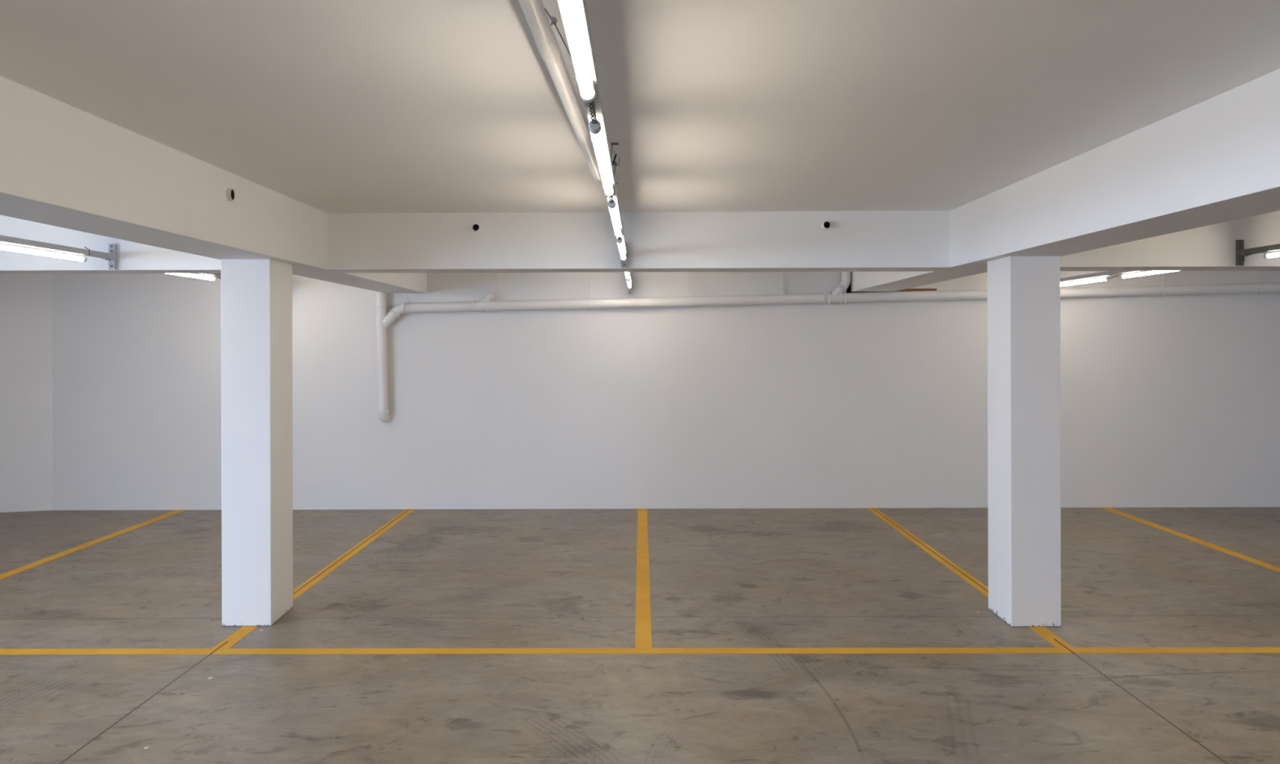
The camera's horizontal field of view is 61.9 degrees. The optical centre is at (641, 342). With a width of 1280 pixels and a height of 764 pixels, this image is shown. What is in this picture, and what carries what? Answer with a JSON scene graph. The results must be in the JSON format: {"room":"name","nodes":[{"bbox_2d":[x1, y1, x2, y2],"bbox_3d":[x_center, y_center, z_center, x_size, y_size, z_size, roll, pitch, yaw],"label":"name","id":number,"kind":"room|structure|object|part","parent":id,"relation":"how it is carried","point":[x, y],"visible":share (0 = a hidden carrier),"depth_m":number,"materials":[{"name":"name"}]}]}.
{"room":"parking garage","nodes":[
{"label":"parking garage","id":0,"kind":"room"},
{"bbox_2d":[0,273,53,512],"bbox_3d":[-7.550,0.448,11.454,2.266,2.770,0.300,0,0,-16],"label":"wall","id":1,"kind":"structure","parent":0,"point":[26,411],"depth_m":11.55,"materials":[{"name":"white paint"}]},
{"bbox_2d":[0,506,1279,763],"bbox_3d":[-5.245,1.927,2.810,29.500,0.200,18.220,0,0,0],"label":"floor","id":2,"kind":"structure","parent":0,"point":[720,578],"depth_m":6.46,"materials":[{"name":"concrete"}]},
{"bbox_2d":[0,510,184,579],"bbox_3d":[-4.995,1.825,8.982,0.100,0.002,5.270,0,0,0],"label":"parking line","id":3,"kind":"object","parent":2,"relation":"on","point":[124,531],"visible":1,"depth_m":9.53,"materials":[{"name":"yellow paint"}]},
{"bbox_2d":[221,258,293,626],"bbox_3d":[-2.545,0.642,7.077,0.336,2.354,0.495,0,0,0],"label":"column","id":4,"kind":"structure","parent":2,"relation":"on","point":[257,466],"depth_m":6.83,"materials":[{"name":"paint"}]},
{"bbox_2d":[213,509,414,648],"bbox_3d":[-2.511,1.819,8.975,0.100,0.002,5.282,0,0,0],"label":"parking line","id":5,"kind":"object","parent":2,"relation":"on","point":[242,632],"visible":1,"depth_m":8.45,"materials":[{"name":"yellow paint"}]},
{"bbox_2d":[0,647,1279,654],"bbox_3d":[0.305,1.811,6.262,16.601,0.002,0.112,0,0,0],"label":"parking line","id":6,"kind":"object","parent":2,"relation":"on","point":[914,650],"visible":1,"depth_m":6.26,"materials":[{"name":"yellow paint"}]},
{"bbox_2d":[635,508,652,648],"bbox_3d":[0.007,1.812,8.968,0.104,0.002,5.296,0,0,0],"label":"parking line","id":7,"kind":"object","parent":2,"relation":"on","point":[642,624],"visible":1,"depth_m":7.86,"materials":[{"name":"yellow paint"}]},
{"bbox_2d":[866,507,1072,647],"bbox_3d":[2.498,1.805,8.961,0.107,0.002,5.310,0,0,0],"label":"parking line","id":8,"kind":"object","parent":2,"relation":"on","point":[1046,634],"visible":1,"depth_m":8.51,"materials":[{"name":"yellow paint"}]},
{"bbox_2d":[986,255,1061,626],"bbox_3d":[2.504,0.628,7.002,0.331,2.354,0.476,0,0,0],"label":"column","id":9,"kind":"structure","parent":2,"relation":"on","point":[1024,526],"depth_m":6.76,"materials":[{"name":"paint"}]},
{"bbox_2d":[1101,507,1279,572],"bbox_3d":[5.035,1.798,8.954,0.100,0.002,5.324,0,0,0],"label":"parking line","id":10,"kind":"object","parent":2,"relation":"on","point":[1167,530],"visible":1,"depth_m":9.62,"materials":[{"name":"yellow paint"}]},
{"bbox_2d":[0,0,1279,213],"bbox_3d":[0.297,-1.083,2.810,18.400,0.250,18.220,0,0,0],"label":"ceiling","id":11,"kind":"structure","parent":0,"point":[327,106],"depth_m":4.03,"materials":[{"name":"paint"}]},
{"bbox_2d":[0,75,426,293],"bbox_3d":[-2.512,-0.748,2.810,0.458,0.425,17.623,0,0,0],"label":"beam","id":12,"kind":"structure","parent":11,"relation":"attached to","point":[63,165],"depth_m":4.95,"materials":[{"name":"paint"}]},
{"bbox_2d":[226,187,235,201],"bbox_3d":[-2.293,-0.824,5.950,0.024,0.076,0.076,0,0,0],"label":"pipe stub","id":13,"kind":"object","parent":12,"relation":"attached to","point":[230,193],"visible":1,"depth_m":5.93,"materials":[{"name":"white plastic"}]},
{"bbox_2d":[405,293,408,315],"bbox_3d":[-2.533,-0.625,11.535,0.024,0.651,0.115,0,0,0],"label":"strap","id":14,"kind":"object","parent":11,"relation":"hanging from","point":[406,304],"visible":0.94,"depth_m":11.49,"materials":[{"name":"metal"}]},
{"bbox_2d":[375,271,1279,422],"bbox_3d":[3.161,-0.055,11.542,12.078,1.818,0.154,0,0,0],"label":"drain pipe","id":15,"kind":"object","parent":14,"relation":"hanging from","point":[384,320],"visible":0.99,"depth_m":11.49,"materials":[{"name":"white plastic"}]},
{"bbox_2d":[495,272,498,312],"bbox_3d":[-1.565,-0.637,11.535,0.024,0.631,0.115,0,0,0],"label":"strap","id":16,"kind":"object","parent":11,"relation":"hanging from","point":[497,300],"visible":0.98,"depth_m":11.53,"materials":[{"name":"metal"}]},
{"bbox_3d":[-1.565,-0.700,11.535,0.010,0.505,0.010,0,0,0],"label":"rod","id":17,"kind":"part","parent":16,"relation":"part of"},
{"bbox_2d":[518,0,601,180],"bbox_3d":[-0.262,-0.857,3.143,0.060,0.201,3.889,0,0,2],"label":"ceiling pipe","id":18,"kind":"object","parent":11,"relation":"hanging from","point":[535,15],"visible":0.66,"depth_m":3.20,"materials":[{"name":"white plastic"}]},
{"bbox_2d":[544,7,573,61],"bbox_3d":[-0.191,-0.753,2.678,0.027,0.200,0.142,0,0,-44],"label":"wire","id":19,"kind":"object","parent":18,"relation":"attached to","point":[553,20],"visible":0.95,"depth_m":2.71,"materials":[{"name":"metal"}]},
{"bbox_2d":[587,272,590,310],"bbox_3d":[-0.569,-0.650,11.535,0.024,0.611,0.115,0,0,0],"label":"strap","id":20,"kind":"object","parent":11,"relation":"hanging from","point":[588,299],"visible":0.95,"depth_m":11.53,"materials":[{"name":"metal"}]},
{"bbox_3d":[-0.569,-0.713,11.535,0.010,0.485,0.010,0,0,0],"label":"rod","id":21,"kind":"part","parent":20,"relation":"part of","materials":[{"name":"white metal"}]},
{"bbox_2d":[610,142,619,183],"bbox_3d":[-0.136,-0.807,5.130,0.059,0.300,0.024,0,0,0],"label":"hanger","id":22,"kind":"object","parent":11,"relation":"hanging from","point":[615,163],"visible":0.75,"depth_m":5.13,"materials":[{"name":"metal"}]},
{"bbox_2d":[576,0,627,267],"bbox_3d":[-0.129,-0.641,2.818,0.048,0.187,10.036,0,0,0],"label":"rail","id":23,"kind":"object","parent":22,"relation":"hanging from","point":[582,7],"visible":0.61,"depth_m":2.81,"materials":[{"name":"metal"}]},
{"bbox_2d":[557,0,595,102],"bbox_3d":[-0.129,-0.596,1.798,0.038,0.047,1.520,0,0,0],"label":"lamp","id":24,"kind":"object","parent":23,"relation":"attached to","point":[569,10],"visible":1,"depth_m":2.09,"materials":[{"name":"white plastic"}]},
{"bbox_2d":[588,101,613,196],"bbox_3d":[-0.129,-0.596,3.443,0.038,0.047,1.520,0,0,0],"label":"lamp","id":25,"kind":"object","parent":23,"relation":"attached to","point":[594,125],"visible":0.98,"depth_m":3.20,"materials":[{"name":"white plastic"}]},
{"bbox_2d":[607,195,621,237],"bbox_3d":[-0.129,-0.596,5.078,0.038,0.047,1.520,0,0,0],"label":"lamp","id":26,"kind":"object","parent":23,"relation":"attached to","point":[611,203],"visible":0.84,"depth_m":4.91,"materials":[{"name":"white plastic"}]},
{"bbox_2d":[616,237,626,260],"bbox_3d":[-0.129,-0.596,6.703,0.038,0.047,1.520,0,0,0],"label":"lamp","id":27,"kind":"object","parent":23,"relation":"attached to","point":[620,241],"visible":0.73,"depth_m":6.53,"materials":[{"name":"white plastic"}]},
{"bbox_3d":[-0.129,-0.641,7.821,0.045,0.187,0.030,0,0,0],"label":"upright post","id":28,"kind":"part","parent":23,"relation":"part of","materials":[{"name":"metal"}]},
{"bbox_2d":[0,210,1279,274],"bbox_3d":[0.298,-0.756,8.004,18.000,0.424,0.503,0,0,0],"label":"beam","id":29,"kind":"structure","parent":11,"relation":"attached to","point":[914,241],"depth_m":7.84,"materials":[{"name":"paint"}]},
{"bbox_2d":[0,235,116,269],"bbox_3d":[-3.896,-0.631,3.935,0.048,0.187,7.870,0,0,0],"label":"rail","id":30,"kind":"object","parent":29,"relation":"attached to","point":[111,255],"visible":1,"depth_m":7.21,"materials":[{"name":"metal"}]},
{"bbox_2d":[0,244,87,262],"bbox_3d":[-3.896,-0.586,6.703,0.038,0.047,1.520,0,0,0],"label":"lamp","id":31,"kind":"object","parent":30,"relation":"attached to","point":[69,256],"visible":1,"depth_m":6.91,"materials":[{"name":"white plastic"}]},
{"bbox_3d":[-3.896,-0.631,7.855,0.045,0.187,0.030,0,0,0],"label":"upright post","id":32,"kind":"part","parent":30,"relation":"part of","materials":[{"name":"metal"}]},
{"bbox_2d":[201,273,221,276],"bbox_3d":[-3.906,-0.607,9.941,0.048,0.195,3.358,0,0,0],"label":"rail","id":33,"kind":"object","parent":29,"relation":"attached to","point":[212,274],"visible":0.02,"depth_m":9.73,"materials":[{"name":"metal"}]},
{"bbox_2d":[167,273,216,280],"bbox_3d":[-3.906,-0.586,8.998,0.038,0.047,1.520,0,0,0],"label":"lamp","id":34,"kind":"object","parent":33,"relation":"attached to","point":[191,275],"visible":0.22,"depth_m":9.34,"materials":[{"name":"white plastic"}]},
{"bbox_2d":[471,223,480,232],"bbox_3d":[-1.215,-0.841,7.824,0.065,0.065,0.047,0,0,0],"label":"pipe stub","id":35,"kind":"object","parent":29,"relation":"attached to","point":[476,228],"visible":1,"depth_m":7.84,"materials":[{"name":"white plastic"}]},
{"bbox_2d":[627,271,632,294],"bbox_3d":[-0.129,-0.617,9.941,0.048,0.195,3.358,0,0,0],"label":"rail","id":36,"kind":"object","parent":29,"relation":"attached to","point":[629,290],"visible":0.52,"depth_m":11.59,"materials":[{"name":"metal"}]},
{"bbox_2d":[624,271,629,279],"bbox_3d":[-0.129,-0.596,8.978,0.038,0.047,1.520,0,0,0],"label":"lamp","id":37,"kind":"object","parent":36,"relation":"attached to","point":[627,275],"visible":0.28,"depth_m":9.25,"materials":[{"name":"white plastic"}]},
{"bbox_2d":[626,278,631,288],"bbox_3d":[-0.129,-0.596,10.568,0.038,0.047,1.520,0,0,0],"label":"lamp","id":38,"kind":"object","parent":36,"relation":"attached to","point":[628,280],"visible":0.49,"depth_m":10.45,"materials":[{"name":"white plastic"}]},
{"bbox_3d":[-0.129,-0.617,11.605,0.045,0.195,0.030,0,0,0],"label":"upright post","id":39,"kind":"part","parent":36,"relation":"part of","materials":[{"name":"metal"}]},
{"bbox_2d":[821,221,831,230],"bbox_3d":[1.350,-0.857,7.801,0.065,0.065,0.047,0,0,0],"label":"pipe stub","id":40,"kind":"object","parent":29,"relation":"attached to","point":[825,225],"visible":1,"depth_m":7.81,"materials":[{"name":"white plastic"}]},
{"bbox_2d":[1060,271,1137,282],"bbox_3d":[4.405,-0.652,9.941,0.048,0.150,3.358,0,0,0],"label":"rail","id":41,"kind":"object","parent":29,"relation":"attached to","point":[1106,273],"visible":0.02,"depth_m":10.36,"materials":[{"name":"metal"}]},
{"bbox_2d":[1060,274,1119,286],"bbox_3d":[4.405,-0.609,10.608,0.038,0.047,1.520,0,0,0],"label":"lamp","id":42,"kind":"object","parent":41,"relation":"attached to","point":[1107,278],"visible":0.89,"depth_m":10.53,"materials":[{"name":"white plastic"}]},
{"bbox_2d":[1120,271,1174,278],"bbox_3d":[4.405,-0.609,9.038,0.038,0.047,1.520,0,0,0],"label":"lamp","id":43,"kind":"object","parent":41,"relation":"attached to","point":[1148,273],"visible":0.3,"depth_m":9.37,"materials":[{"name":"white plastic"}]},
{"bbox_2d":[1235,240,1279,266],"bbox_3d":[4.360,-0.653,3.898,0.048,0.187,7.796,0,0,0],"label":"rail","id":44,"kind":"object","parent":29,"relation":"attached to","point":[1241,252],"visible":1,"depth_m":7.68,"materials":[{"name":"metal"}]},
{"bbox_3d":[4.360,-0.653,7.781,0.045,0.187,0.030,0,0,0],"label":"upright post","id":45,"kind":"part","parent":44,"relation":"part of","materials":[{"name":"metal"}]},
{"bbox_2d":[1263,249,1279,258],"bbox_3d":[4.360,-0.609,6.703,0.038,0.047,1.520,0,0,0],"label":"lamp","id":46,"kind":"object","parent":44,"relation":"attached to","point":[1276,254],"visible":1,"depth_m":7.36,"materials":[{"name":"white plastic"}]},
{"bbox_2d":[687,271,689,306],"bbox_3d":[0.503,-0.672,11.535,0.032,0.573,0.115,0,0,0],"label":"strap","id":47,"kind":"object","parent":11,"relation":"hanging from","point":[688,283],"visible":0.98,"depth_m":11.53,"materials":[{"name":"metal"}]},
{"bbox_2d":[974,274,978,300],"bbox_3d":[3.615,-0.712,11.535,0.032,0.509,0.115,0,0,0],"label":"strap","id":48,"kind":"object","parent":11,"relation":"hanging from","point":[975,277],"visible":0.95,"depth_m":11.53,"materials":[{"name":"metal"}]},
{"bbox_2d":[850,68,1279,292],"bbox_3d":[2.467,-0.761,2.804,0.454,0.425,17.610,0,0,0],"label":"beam","id":49,"kind":"structure","parent":11,"relation":"attached to","point":[1216,159],"depth_m":4.89,"materials":[{"name":"paint"}]},
{"bbox_2d":[1161,272,1166,297],"bbox_3d":[5.634,-0.731,11.535,0.024,0.483,0.115,0,0,0],"label":"strap","id":50,"kind":"object","parent":11,"relation":"hanging from","point":[1164,286],"visible":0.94,"depth_m":11.50,"materials":[{"name":"metal"}]},
{"bbox_2d":[1257,270,1262,294],"bbox_3d":[6.672,-0.744,11.535,0.024,0.462,0.115,0,0,0],"label":"strap","id":51,"kind":"object","parent":11,"relation":"hanging from","point":[1260,284],"visible":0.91,"depth_m":11.50,"materials":[{"name":"metal"}]},
{"bbox_2d":[52,270,1279,510],"bbox_3d":[1.541,0.424,11.770,15.920,2.770,0.300,0,0,0],"label":"wall","id":52,"kind":"structure","parent":0,"point":[1169,401],"depth_m":11.62,"materials":[{"name":"white paint"},{"name":"smooth plaster"}]},
{"bbox_2d":[896,288,937,291],"bbox_3d":[2.954,-0.563,11.678,0.512,0.044,0.124,0,0,0],"label":"timber packer","id":53,"kind":"object","parent":52,"relation":"attached to","point":[904,290],"visible":0.37,"depth_m":11.62,"materials":[{"name":"brown wood"}]}
]}

